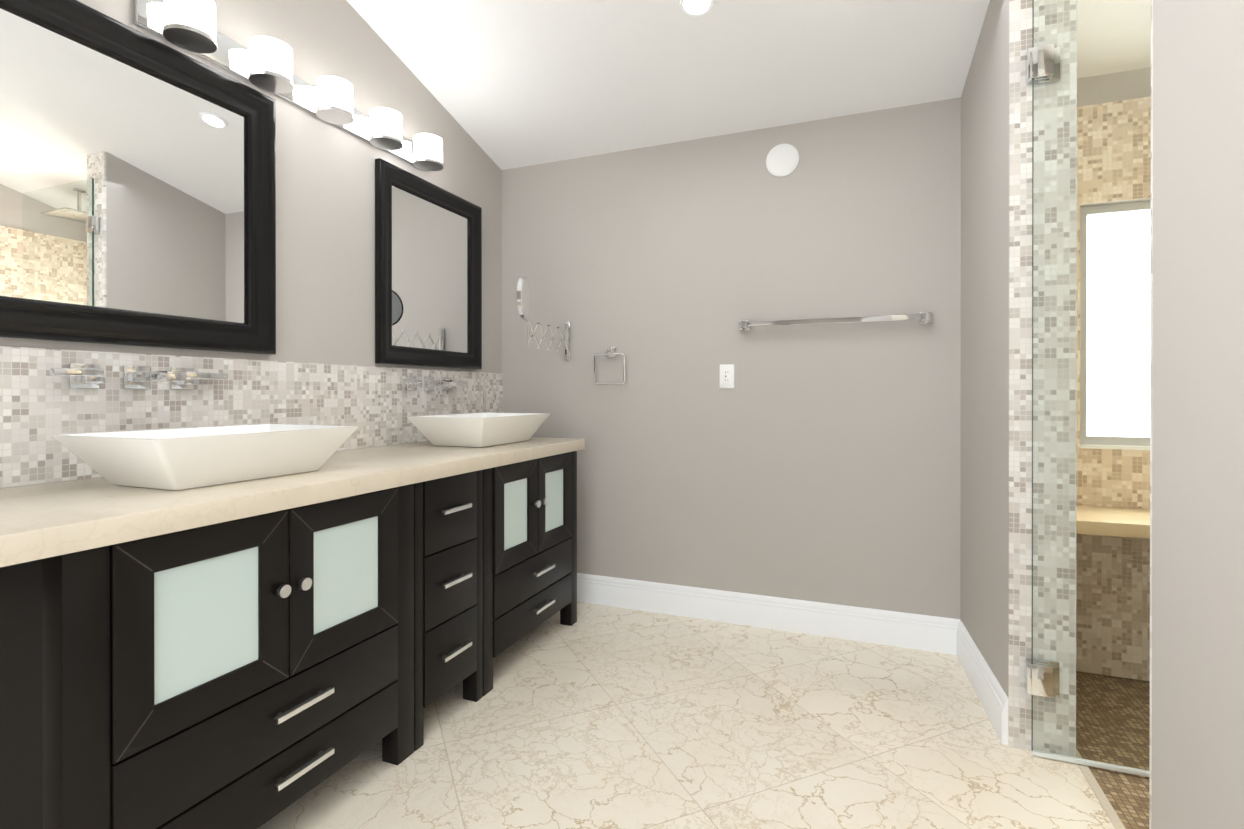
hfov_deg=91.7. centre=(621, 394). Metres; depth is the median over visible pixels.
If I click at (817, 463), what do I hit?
wall
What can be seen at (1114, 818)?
sill
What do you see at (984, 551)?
wall
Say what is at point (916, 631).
baseboard
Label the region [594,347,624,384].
towel ring
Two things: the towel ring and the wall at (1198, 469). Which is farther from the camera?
the towel ring
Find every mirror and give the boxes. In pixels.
[0,0,275,354]
[375,158,481,369]
[517,276,570,359]
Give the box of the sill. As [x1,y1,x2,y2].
[1077,757,1125,828]
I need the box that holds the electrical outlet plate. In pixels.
[720,364,733,387]
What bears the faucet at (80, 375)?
attached to the backsplash
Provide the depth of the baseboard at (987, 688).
2.22 m
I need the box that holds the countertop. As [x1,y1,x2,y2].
[0,437,583,560]
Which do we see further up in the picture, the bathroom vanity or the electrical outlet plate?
the electrical outlet plate
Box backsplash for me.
[0,346,502,487]
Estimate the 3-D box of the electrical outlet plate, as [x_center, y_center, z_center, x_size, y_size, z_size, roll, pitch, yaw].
[0.525,-0.090,3.018,0.074,0.120,0.010,0,0,22]
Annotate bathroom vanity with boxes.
[0,445,584,828]
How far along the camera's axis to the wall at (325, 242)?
2.40 m
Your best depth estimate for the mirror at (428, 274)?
2.88 m
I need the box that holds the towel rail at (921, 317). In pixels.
[739,312,931,330]
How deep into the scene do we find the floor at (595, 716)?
1.94 m
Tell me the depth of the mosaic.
1.93 m
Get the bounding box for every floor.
[258,602,1114,828]
[1076,671,1149,828]
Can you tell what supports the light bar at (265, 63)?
attached to the wall at (325, 242)
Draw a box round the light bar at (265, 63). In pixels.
[134,0,442,171]
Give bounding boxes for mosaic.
[1008,0,1152,828]
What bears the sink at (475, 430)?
in the countertop
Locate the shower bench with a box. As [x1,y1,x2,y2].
[1076,505,1149,538]
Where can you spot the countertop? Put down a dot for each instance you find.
(37, 518)
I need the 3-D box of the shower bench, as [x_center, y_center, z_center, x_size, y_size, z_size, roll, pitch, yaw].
[2.138,0.479,2.177,1.119,0.050,0.370,0,0,22]
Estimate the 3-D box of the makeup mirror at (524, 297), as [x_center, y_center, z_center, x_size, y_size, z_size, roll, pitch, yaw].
[-0.402,-0.378,3.081,0.073,0.377,0.574,0,0,22]
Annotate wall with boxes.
[0,0,501,487]
[501,67,1150,618]
[960,0,1008,696]
[1152,0,1243,828]
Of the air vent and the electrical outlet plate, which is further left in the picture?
the electrical outlet plate
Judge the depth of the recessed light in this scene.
2.31 m
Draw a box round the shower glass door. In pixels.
[1025,0,1150,776]
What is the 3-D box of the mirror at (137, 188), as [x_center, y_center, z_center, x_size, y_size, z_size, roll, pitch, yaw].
[-1.428,-0.586,1.613,0.038,0.895,1.100,0,0,22]
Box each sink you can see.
[51,424,359,490]
[407,413,549,446]
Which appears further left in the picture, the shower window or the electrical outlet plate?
the electrical outlet plate
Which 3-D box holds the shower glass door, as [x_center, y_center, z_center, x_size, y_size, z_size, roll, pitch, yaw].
[1.641,-0.091,1.774,0.769,2.456,0.042,0,0,22]
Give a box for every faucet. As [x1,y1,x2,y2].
[50,363,227,388]
[402,376,466,390]
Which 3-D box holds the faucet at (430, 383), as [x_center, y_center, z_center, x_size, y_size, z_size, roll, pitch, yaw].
[-0.843,-0.051,2.878,0.180,0.066,0.448,0,0,22]
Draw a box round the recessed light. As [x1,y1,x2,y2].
[679,0,713,16]
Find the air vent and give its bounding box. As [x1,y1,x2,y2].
[766,144,798,176]
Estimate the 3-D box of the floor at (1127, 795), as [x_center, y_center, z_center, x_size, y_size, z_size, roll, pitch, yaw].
[1.805,1.174,1.160,1.210,0.056,2.730,0,0,22]
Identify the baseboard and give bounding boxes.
[577,573,952,653]
[953,618,1007,744]
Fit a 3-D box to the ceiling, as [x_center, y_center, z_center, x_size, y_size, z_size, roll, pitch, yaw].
[0.204,-1.930,0.765,3.900,1.318,4.630,0,0,22]
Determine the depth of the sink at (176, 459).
1.48 m
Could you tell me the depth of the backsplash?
1.91 m
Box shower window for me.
[1080,200,1150,449]
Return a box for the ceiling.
[347,0,1150,169]
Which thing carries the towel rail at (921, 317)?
attached to the wall at (817, 463)

